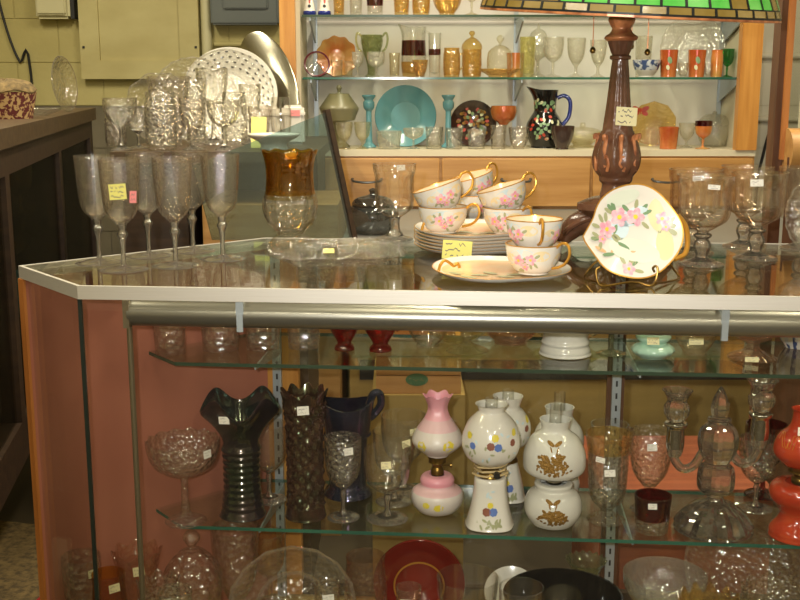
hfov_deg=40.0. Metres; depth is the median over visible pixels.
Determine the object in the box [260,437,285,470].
bowl
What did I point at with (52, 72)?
plate
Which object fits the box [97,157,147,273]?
goblet
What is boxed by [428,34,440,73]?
tumbler
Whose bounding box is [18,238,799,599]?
display case
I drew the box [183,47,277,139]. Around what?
plate
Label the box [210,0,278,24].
electrical box
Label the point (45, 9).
meter box
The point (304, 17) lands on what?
glass shelf
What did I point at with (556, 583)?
plate
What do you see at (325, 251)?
serving dish
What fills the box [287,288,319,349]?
tumbler
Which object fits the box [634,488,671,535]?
cup
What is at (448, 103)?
candlestick
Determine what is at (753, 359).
compote
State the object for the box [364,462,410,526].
goblet
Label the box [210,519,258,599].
goblet
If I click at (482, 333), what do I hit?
dish
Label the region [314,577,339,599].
tumbler
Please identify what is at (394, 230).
goblet
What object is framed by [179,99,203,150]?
goblet
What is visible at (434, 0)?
bowl
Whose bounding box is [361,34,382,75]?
vase
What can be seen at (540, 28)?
covered compote
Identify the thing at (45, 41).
wall
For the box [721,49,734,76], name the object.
goblet
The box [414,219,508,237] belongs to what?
plate
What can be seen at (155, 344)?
tumbler
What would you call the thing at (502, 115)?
compote
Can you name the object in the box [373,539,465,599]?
plate
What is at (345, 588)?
tumbler
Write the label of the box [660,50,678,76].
tumbler
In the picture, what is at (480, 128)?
tumbler
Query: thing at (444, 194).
cup
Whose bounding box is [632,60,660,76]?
bowl
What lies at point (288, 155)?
vase
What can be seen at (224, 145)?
compote
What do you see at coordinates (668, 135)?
tumbler
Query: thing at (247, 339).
tumbler
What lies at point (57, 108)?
tray
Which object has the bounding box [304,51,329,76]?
plate
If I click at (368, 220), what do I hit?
lidded pot
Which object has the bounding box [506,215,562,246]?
teacup
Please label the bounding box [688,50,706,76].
tumbler
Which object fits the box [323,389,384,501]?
pitcher
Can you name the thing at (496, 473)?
switch
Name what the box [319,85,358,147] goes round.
covered dish
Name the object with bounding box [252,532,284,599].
goblet
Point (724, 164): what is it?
bowl
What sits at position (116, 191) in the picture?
bowl
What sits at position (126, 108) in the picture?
bowl
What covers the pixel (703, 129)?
bowl
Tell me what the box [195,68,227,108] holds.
bowl
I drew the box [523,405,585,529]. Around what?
oil lamp
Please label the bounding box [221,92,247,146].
jar
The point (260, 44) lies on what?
tray
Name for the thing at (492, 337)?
bowl
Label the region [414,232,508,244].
plate
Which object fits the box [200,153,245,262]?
goblet
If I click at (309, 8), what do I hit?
figurine
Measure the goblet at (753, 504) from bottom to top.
0.146 m
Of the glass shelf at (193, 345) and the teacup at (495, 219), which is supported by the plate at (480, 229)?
the teacup at (495, 219)
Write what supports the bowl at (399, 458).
on the goblet at (403, 461)
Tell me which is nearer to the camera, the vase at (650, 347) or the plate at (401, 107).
the vase at (650, 347)
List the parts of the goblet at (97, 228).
stem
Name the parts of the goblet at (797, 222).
stem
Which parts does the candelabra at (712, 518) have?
arm, arm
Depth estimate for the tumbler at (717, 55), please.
3.96 m
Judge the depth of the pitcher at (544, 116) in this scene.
4.05 m
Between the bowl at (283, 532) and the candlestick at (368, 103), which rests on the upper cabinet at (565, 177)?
the candlestick at (368, 103)
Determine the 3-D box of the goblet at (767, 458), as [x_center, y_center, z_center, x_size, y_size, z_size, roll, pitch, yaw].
[0.738,0.323,2.229,0.084,0.151,0.082,4,12,19]
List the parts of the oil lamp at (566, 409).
lamp shade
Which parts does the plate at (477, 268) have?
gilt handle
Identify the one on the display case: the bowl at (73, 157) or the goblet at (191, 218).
the goblet at (191, 218)
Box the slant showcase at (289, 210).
[193,109,368,577]
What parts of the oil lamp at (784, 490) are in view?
lamp shade, burner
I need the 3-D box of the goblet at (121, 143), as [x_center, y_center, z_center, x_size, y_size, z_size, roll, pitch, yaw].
[-0.788,-0.496,3.103,0.096,0.145,0.096,-3,12,-14]
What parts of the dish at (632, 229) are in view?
gilt handle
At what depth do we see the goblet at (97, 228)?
1.95 m
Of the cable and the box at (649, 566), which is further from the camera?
the cable
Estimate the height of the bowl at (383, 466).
0.084 m
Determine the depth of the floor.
3.17 m
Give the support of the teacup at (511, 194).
on the teacup at (495, 219)
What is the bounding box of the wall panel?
[77,0,200,78]
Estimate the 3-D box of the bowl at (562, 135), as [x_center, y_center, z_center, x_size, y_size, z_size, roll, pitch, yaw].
[0.591,-0.592,4.007,0.088,0.084,0.088,2,11,8]
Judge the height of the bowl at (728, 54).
0.060 m
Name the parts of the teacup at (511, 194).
gilt handle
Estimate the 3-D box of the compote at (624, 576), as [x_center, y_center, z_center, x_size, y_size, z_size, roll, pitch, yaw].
[0.530,0.612,2.213,0.166,0.131,0.166,3,12,14]
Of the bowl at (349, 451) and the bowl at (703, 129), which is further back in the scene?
the bowl at (703, 129)
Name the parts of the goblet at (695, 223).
stem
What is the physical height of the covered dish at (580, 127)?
0.091 m
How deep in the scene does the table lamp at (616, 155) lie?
2.01 m
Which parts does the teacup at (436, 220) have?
gilt handle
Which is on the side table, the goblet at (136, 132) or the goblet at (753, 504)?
the goblet at (136, 132)
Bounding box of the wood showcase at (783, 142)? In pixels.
[746,0,799,594]
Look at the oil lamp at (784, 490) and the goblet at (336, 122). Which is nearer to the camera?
the oil lamp at (784, 490)
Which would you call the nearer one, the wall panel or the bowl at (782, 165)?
the bowl at (782, 165)
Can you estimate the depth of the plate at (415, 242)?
2.02 m
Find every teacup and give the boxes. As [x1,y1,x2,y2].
[413,171,473,208]
[418,203,480,233]
[453,162,497,195]
[458,196,483,218]
[477,172,536,208]
[483,205,532,233]
[505,240,570,274]
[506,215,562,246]
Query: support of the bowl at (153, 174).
on the goblet at (174, 231)
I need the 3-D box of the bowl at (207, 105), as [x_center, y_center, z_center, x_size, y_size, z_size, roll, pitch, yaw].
[-0.496,-0.520,3.088,0.093,0.077,0.093,-2,11,-9]
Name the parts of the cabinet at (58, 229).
post, rail, rail, post, post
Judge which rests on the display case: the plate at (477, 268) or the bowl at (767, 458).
the plate at (477, 268)
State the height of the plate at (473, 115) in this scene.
0.173 m
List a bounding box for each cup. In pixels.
[367,0,382,14]
[413,177,460,208]
[477,178,525,208]
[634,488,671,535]
[666,448,682,457]
[750,438,767,448]
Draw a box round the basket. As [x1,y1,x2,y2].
[0,78,36,118]
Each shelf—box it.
[149,332,799,378]
[156,479,799,548]
[302,15,690,20]
[303,77,736,78]
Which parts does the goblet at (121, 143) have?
stem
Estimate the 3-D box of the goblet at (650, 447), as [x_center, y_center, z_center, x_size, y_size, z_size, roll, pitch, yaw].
[0.488,0.333,2.148,0.087,0.162,0.088,3,12,13]
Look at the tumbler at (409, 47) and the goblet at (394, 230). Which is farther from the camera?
the tumbler at (409, 47)
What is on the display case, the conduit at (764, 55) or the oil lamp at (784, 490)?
the oil lamp at (784, 490)
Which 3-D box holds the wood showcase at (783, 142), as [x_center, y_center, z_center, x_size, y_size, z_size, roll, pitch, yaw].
[1.173,-0.314,2.843,0.529,2.140,0.442,0,11,0]
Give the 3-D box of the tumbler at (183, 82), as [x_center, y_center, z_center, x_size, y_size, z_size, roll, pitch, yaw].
[-0.593,-0.538,3.197,0.064,0.189,0.064,-2,11,-10]
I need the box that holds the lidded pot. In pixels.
[351,188,398,234]
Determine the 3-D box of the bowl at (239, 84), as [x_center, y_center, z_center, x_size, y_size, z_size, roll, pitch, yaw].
[-0.462,-0.612,3.386,0.068,0.104,0.068,-2,11,-8]
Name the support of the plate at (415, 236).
on the plate at (416, 240)
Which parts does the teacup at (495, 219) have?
gilt handle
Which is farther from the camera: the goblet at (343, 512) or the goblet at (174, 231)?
the goblet at (343, 512)
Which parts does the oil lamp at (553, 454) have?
burner, lamp shade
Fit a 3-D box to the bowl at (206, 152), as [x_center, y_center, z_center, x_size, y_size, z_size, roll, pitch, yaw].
[-0.395,-0.225,2.073,0.070,0.112,0.070,-2,12,-11]
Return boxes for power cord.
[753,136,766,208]
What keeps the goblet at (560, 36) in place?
on the upper cabinet at (565, 177)
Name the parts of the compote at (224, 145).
stem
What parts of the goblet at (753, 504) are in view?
stem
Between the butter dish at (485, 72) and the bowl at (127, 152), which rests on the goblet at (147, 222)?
the bowl at (127, 152)
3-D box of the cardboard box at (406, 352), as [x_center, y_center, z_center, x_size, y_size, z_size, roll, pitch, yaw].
[0.046,0.137,2.832,0.209,0.142,0.264,0,11,0]
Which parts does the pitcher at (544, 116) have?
handle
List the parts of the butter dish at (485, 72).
plate, dome lid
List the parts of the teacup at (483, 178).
gilt handle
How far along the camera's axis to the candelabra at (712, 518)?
2.03 m
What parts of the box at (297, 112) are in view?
lid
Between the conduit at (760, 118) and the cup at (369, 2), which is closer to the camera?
the cup at (369, 2)
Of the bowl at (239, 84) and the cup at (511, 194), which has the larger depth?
the bowl at (239, 84)
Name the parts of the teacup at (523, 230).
gilt handle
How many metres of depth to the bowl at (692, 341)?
2.05 m
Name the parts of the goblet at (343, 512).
stem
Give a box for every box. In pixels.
[35,0,78,19]
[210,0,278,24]
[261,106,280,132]
[281,105,305,143]
[372,358,464,575]
[376,330,460,393]
[571,436,772,593]
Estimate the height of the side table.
1.125 m
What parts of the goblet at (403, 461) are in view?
stem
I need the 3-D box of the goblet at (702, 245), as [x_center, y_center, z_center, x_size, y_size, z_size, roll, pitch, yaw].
[0.531,-0.140,1.925,0.099,0.158,0.099,-8,14,-34]
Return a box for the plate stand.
[584,260,680,286]
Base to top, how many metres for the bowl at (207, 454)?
0.073 m
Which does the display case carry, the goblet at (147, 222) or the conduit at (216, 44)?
the goblet at (147, 222)
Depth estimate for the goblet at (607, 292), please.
2.09 m
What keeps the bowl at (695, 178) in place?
on the goblet at (702, 245)
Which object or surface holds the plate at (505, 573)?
on the display case
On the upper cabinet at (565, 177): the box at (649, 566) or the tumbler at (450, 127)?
the tumbler at (450, 127)
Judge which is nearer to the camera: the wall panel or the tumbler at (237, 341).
the tumbler at (237, 341)
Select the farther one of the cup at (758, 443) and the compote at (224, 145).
the compote at (224, 145)
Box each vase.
[110,545,162,599]
[146,76,189,146]
[199,385,279,522]
[262,148,317,248]
[280,382,327,522]
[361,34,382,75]
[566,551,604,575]
[586,429,632,526]
[631,335,674,359]
[635,35,652,73]
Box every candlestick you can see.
[362,95,375,147]
[441,95,454,147]
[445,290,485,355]
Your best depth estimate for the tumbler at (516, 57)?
4.12 m
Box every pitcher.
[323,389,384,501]
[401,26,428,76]
[526,86,571,147]
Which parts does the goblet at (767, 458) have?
stem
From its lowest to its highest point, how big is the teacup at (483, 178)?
0.079 m
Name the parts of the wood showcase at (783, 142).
corner post, post moulding, curved moulding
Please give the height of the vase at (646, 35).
0.149 m
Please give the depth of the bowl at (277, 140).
3.10 m
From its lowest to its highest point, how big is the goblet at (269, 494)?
0.160 m
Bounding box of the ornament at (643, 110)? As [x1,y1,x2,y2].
[633,106,648,115]
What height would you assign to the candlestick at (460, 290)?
0.119 m
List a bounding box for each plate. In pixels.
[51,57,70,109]
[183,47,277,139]
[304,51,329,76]
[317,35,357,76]
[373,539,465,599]
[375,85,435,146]
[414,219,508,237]
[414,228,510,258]
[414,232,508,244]
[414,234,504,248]
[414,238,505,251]
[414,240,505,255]
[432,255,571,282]
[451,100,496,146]
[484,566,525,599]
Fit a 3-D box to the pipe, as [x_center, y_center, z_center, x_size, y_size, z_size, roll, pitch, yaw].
[-0.901,-1.185,5.133,0.048,2.950,0.048,0,11,0]
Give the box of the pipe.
[200,0,211,135]
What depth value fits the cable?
5.15 m
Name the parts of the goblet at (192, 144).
stem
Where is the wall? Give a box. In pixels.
[0,0,799,255]
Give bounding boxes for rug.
[0,520,39,599]
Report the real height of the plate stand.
0.063 m
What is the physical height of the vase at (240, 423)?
0.244 m
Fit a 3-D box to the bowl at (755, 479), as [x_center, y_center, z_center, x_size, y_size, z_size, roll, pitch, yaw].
[0.700,0.311,2.150,0.075,0.087,0.075,4,12,19]
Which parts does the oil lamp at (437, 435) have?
lamp shade, burner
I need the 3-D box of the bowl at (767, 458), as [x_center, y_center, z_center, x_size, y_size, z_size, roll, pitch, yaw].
[0.738,0.293,2.223,0.084,0.089,0.082,4,12,19]
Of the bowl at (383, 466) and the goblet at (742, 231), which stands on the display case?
the goblet at (742, 231)
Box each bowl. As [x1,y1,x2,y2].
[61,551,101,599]
[73,157,113,216]
[97,157,139,224]
[102,98,136,126]
[125,152,163,212]
[126,108,148,130]
[145,428,220,478]
[151,156,191,221]
[170,152,207,209]
[179,99,203,131]
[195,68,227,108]
[200,153,238,215]
[206,100,239,127]
[238,84,260,116]
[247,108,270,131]
[247,132,299,149]
[252,532,284,577]
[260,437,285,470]
[324,431,360,486]
[330,329,357,351]
[364,464,410,492]
[373,162,415,216]
[373,448,414,473]
[376,130,401,148]
[381,434,420,460]
[434,0,460,13]
[437,577,498,599]
[486,332,534,345]
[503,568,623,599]
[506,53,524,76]
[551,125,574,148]
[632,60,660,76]
[669,167,723,217]
[675,335,715,355]
[676,172,735,228]
[695,121,712,138]
[721,49,734,65]
[721,164,774,216]
[732,170,789,224]
[736,337,774,343]
[739,433,777,482]
[741,571,799,599]
[744,418,787,468]
[779,165,799,217]
[780,337,799,349]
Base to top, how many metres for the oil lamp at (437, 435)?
0.238 m
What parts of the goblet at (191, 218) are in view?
stem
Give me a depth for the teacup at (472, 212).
2.26 m
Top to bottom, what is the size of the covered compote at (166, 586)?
0.260 m
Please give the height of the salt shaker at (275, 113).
0.117 m
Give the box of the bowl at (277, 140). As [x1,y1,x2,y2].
[247,132,299,149]
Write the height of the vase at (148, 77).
0.207 m
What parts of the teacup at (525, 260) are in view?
gilt handle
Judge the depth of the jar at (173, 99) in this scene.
3.09 m
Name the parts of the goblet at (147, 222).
stem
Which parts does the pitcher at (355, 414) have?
knob handle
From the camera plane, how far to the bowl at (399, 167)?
2.23 m
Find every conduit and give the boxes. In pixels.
[214,42,279,46]
[758,116,798,121]
[762,53,799,58]
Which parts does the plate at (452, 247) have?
plate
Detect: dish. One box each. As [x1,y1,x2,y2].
[267,238,407,266]
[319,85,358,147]
[428,331,485,343]
[479,36,519,75]
[570,123,599,147]
[582,183,689,278]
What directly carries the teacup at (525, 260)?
on the plate at (477, 268)
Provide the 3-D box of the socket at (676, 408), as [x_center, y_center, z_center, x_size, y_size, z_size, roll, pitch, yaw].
[0.517,0.198,2.055,0.057,0.063,0.057,3,12,17]
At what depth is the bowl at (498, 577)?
2.12 m
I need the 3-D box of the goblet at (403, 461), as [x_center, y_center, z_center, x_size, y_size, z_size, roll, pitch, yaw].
[0.007,0.313,2.249,0.093,0.163,0.094,0,11,0]
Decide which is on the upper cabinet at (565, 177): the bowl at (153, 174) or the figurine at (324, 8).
the figurine at (324, 8)
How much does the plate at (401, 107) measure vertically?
0.229 m
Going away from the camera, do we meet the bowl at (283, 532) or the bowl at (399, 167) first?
the bowl at (399, 167)
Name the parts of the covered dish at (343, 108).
lid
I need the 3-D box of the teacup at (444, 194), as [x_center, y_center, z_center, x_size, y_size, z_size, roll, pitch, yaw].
[0.073,-0.203,2.082,0.093,0.080,0.105,10,15,40]
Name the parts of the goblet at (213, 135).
stem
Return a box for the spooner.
[520,40,535,76]
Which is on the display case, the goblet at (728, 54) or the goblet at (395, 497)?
the goblet at (395, 497)
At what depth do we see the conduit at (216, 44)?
5.14 m
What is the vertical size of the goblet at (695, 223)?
0.158 m
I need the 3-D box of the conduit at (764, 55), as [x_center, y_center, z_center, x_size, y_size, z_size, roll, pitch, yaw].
[1.776,-1.145,5.160,0.441,0.028,0.027,0,11,0]
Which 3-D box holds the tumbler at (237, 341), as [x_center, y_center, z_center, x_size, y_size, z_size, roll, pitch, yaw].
[-0.346,0.039,2.116,0.081,0.112,0.081,-2,11,-9]
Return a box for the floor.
[0,454,571,583]
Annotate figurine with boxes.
[303,0,315,14]
[318,0,330,14]
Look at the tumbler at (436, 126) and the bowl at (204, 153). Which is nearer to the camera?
the bowl at (204, 153)
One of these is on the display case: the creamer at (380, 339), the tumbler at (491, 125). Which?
the creamer at (380, 339)
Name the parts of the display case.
thin post, panel, post, rail, rail, sliding door, sliding door, post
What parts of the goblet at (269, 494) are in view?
stem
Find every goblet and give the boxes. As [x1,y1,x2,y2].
[73,157,120,265]
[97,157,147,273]
[125,152,169,258]
[126,108,148,148]
[151,156,198,269]
[170,152,214,253]
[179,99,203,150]
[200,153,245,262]
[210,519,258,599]
[238,84,260,143]
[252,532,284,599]
[260,437,286,504]
[324,431,360,518]
[336,122,352,148]
[354,122,370,148]
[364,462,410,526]
[373,162,415,241]
[373,439,414,507]
[381,428,420,497]
[543,36,563,76]
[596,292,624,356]
[629,425,670,503]
[669,167,723,255]
[676,172,735,267]
[695,121,712,148]
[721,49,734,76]
[721,164,774,249]
[732,170,789,261]
[738,433,777,507]
[744,418,787,500]
[779,165,799,251]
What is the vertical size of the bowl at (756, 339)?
0.063 m
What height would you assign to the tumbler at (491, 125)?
0.087 m
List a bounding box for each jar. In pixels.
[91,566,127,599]
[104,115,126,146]
[144,92,177,150]
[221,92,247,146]
[461,34,481,76]
[539,291,591,359]
[698,111,726,146]
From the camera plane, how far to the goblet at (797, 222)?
2.11 m
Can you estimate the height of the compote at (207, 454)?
0.165 m
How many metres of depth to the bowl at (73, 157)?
1.93 m
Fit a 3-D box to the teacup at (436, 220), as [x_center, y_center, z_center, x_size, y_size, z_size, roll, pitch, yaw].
[0.085,-0.157,2.081,0.094,0.058,0.105,-7,13,-31]
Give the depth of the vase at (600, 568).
2.27 m
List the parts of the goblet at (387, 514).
stem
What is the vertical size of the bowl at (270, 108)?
0.120 m
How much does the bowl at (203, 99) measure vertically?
0.108 m
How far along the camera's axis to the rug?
3.05 m
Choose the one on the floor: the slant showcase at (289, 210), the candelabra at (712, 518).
the slant showcase at (289, 210)
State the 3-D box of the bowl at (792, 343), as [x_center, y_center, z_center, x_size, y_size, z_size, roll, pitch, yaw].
[0.773,0.063,2.137,0.074,0.058,0.074,4,12,20]
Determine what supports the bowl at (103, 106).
on the goblet at (121, 143)
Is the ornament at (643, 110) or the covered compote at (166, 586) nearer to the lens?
the covered compote at (166, 586)
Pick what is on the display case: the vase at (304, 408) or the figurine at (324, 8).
the vase at (304, 408)
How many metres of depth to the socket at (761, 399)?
1.99 m
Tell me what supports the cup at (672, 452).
on the candelabra at (712, 518)
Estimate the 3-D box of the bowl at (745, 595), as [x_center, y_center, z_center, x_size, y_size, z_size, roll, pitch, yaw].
[0.713,0.620,2.092,0.134,0.162,0.129,4,12,20]
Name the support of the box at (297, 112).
on the side table
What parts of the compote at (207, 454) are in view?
stem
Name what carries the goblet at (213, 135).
on the side table
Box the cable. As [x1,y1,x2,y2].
[0,2,32,83]
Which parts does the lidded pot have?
lid, pot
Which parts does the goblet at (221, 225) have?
stem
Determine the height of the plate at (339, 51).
0.153 m
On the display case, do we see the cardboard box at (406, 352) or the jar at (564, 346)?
the jar at (564, 346)
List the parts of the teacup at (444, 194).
gilt handle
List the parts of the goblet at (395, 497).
stem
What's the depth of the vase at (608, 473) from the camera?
2.09 m
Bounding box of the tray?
[34,107,62,115]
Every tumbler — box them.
[153,326,185,355]
[157,582,191,599]
[183,82,205,147]
[201,328,238,352]
[245,328,279,351]
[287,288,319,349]
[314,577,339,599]
[344,554,386,599]
[425,126,442,148]
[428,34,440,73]
[445,127,462,148]
[467,128,485,148]
[491,125,505,148]
[508,126,528,148]
[590,422,629,496]
[659,126,678,148]
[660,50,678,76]
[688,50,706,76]
[710,50,722,76]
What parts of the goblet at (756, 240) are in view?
stem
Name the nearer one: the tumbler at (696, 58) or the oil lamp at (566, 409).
the oil lamp at (566, 409)
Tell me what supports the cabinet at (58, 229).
on the floor
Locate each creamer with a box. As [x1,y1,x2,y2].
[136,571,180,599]
[365,330,399,352]
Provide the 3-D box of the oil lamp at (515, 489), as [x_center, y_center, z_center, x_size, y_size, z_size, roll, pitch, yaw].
[0.215,0.289,2.210,0.094,0.225,0.095,1,11,6]
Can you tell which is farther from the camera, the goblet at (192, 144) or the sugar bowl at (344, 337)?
the goblet at (192, 144)
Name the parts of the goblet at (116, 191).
stem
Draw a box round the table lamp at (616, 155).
[480,0,781,243]
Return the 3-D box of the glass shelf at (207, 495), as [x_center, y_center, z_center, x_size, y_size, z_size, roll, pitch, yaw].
[0.311,0.418,2.161,1.596,0.007,0.258,1,11,5]
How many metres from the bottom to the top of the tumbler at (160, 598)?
0.248 m
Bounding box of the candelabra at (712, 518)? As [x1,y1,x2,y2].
[662,378,778,543]
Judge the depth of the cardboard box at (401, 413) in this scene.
2.75 m
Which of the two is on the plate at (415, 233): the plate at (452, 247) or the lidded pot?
the plate at (452, 247)
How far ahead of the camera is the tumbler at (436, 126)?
4.03 m
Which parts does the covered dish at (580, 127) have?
lid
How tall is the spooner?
0.142 m
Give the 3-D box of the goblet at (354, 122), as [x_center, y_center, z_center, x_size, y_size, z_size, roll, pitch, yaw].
[-0.138,-0.603,4.030,0.062,0.098,0.062,0,11,-2]
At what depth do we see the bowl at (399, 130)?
4.04 m
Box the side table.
[110,136,329,252]
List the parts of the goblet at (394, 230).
stem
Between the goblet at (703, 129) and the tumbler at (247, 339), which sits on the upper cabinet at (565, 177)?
the goblet at (703, 129)
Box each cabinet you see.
[0,108,96,511]
[279,0,782,512]
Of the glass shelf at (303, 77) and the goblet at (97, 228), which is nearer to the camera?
the goblet at (97, 228)
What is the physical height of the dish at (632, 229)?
0.147 m
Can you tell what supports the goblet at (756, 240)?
on the display case
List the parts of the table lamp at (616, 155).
pull chain, acanthus bulb, lamp shade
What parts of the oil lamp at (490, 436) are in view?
flex cord, burner, lamp shade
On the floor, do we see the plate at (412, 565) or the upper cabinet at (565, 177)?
the upper cabinet at (565, 177)
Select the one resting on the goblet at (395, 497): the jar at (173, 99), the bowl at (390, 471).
the bowl at (390, 471)
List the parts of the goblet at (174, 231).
stem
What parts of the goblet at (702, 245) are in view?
stem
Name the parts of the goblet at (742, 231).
stem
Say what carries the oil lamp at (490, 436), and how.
on the display case
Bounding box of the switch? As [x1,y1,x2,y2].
[494,471,499,478]
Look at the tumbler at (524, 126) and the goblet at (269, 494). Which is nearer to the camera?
the goblet at (269, 494)
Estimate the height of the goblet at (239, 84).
0.183 m
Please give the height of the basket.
0.110 m
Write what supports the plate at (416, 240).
on the plate at (415, 242)
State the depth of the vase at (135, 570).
2.08 m
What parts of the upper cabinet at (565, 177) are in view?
post, panel, bow handle, drawer, panel, bow handle, drawer, bow handle, drawer, panel, post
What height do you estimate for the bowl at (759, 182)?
0.098 m
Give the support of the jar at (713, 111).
on the upper cabinet at (565, 177)
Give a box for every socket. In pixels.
[662,386,692,422]
[747,378,778,412]
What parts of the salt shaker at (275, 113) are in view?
lid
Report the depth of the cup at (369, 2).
3.92 m
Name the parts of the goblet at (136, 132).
stem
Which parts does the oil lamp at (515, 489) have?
lamp shade, burner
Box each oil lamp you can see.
[411,390,463,515]
[462,399,519,532]
[493,391,530,503]
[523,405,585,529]
[534,399,583,490]
[767,405,799,545]
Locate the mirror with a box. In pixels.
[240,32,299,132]
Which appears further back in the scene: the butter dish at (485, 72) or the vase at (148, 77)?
the butter dish at (485, 72)
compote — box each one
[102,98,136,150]
[145,428,220,528]
[163,529,221,599]
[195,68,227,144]
[206,100,239,150]
[490,106,516,124]
[527,28,549,75]
[623,566,707,599]
[727,337,776,362]

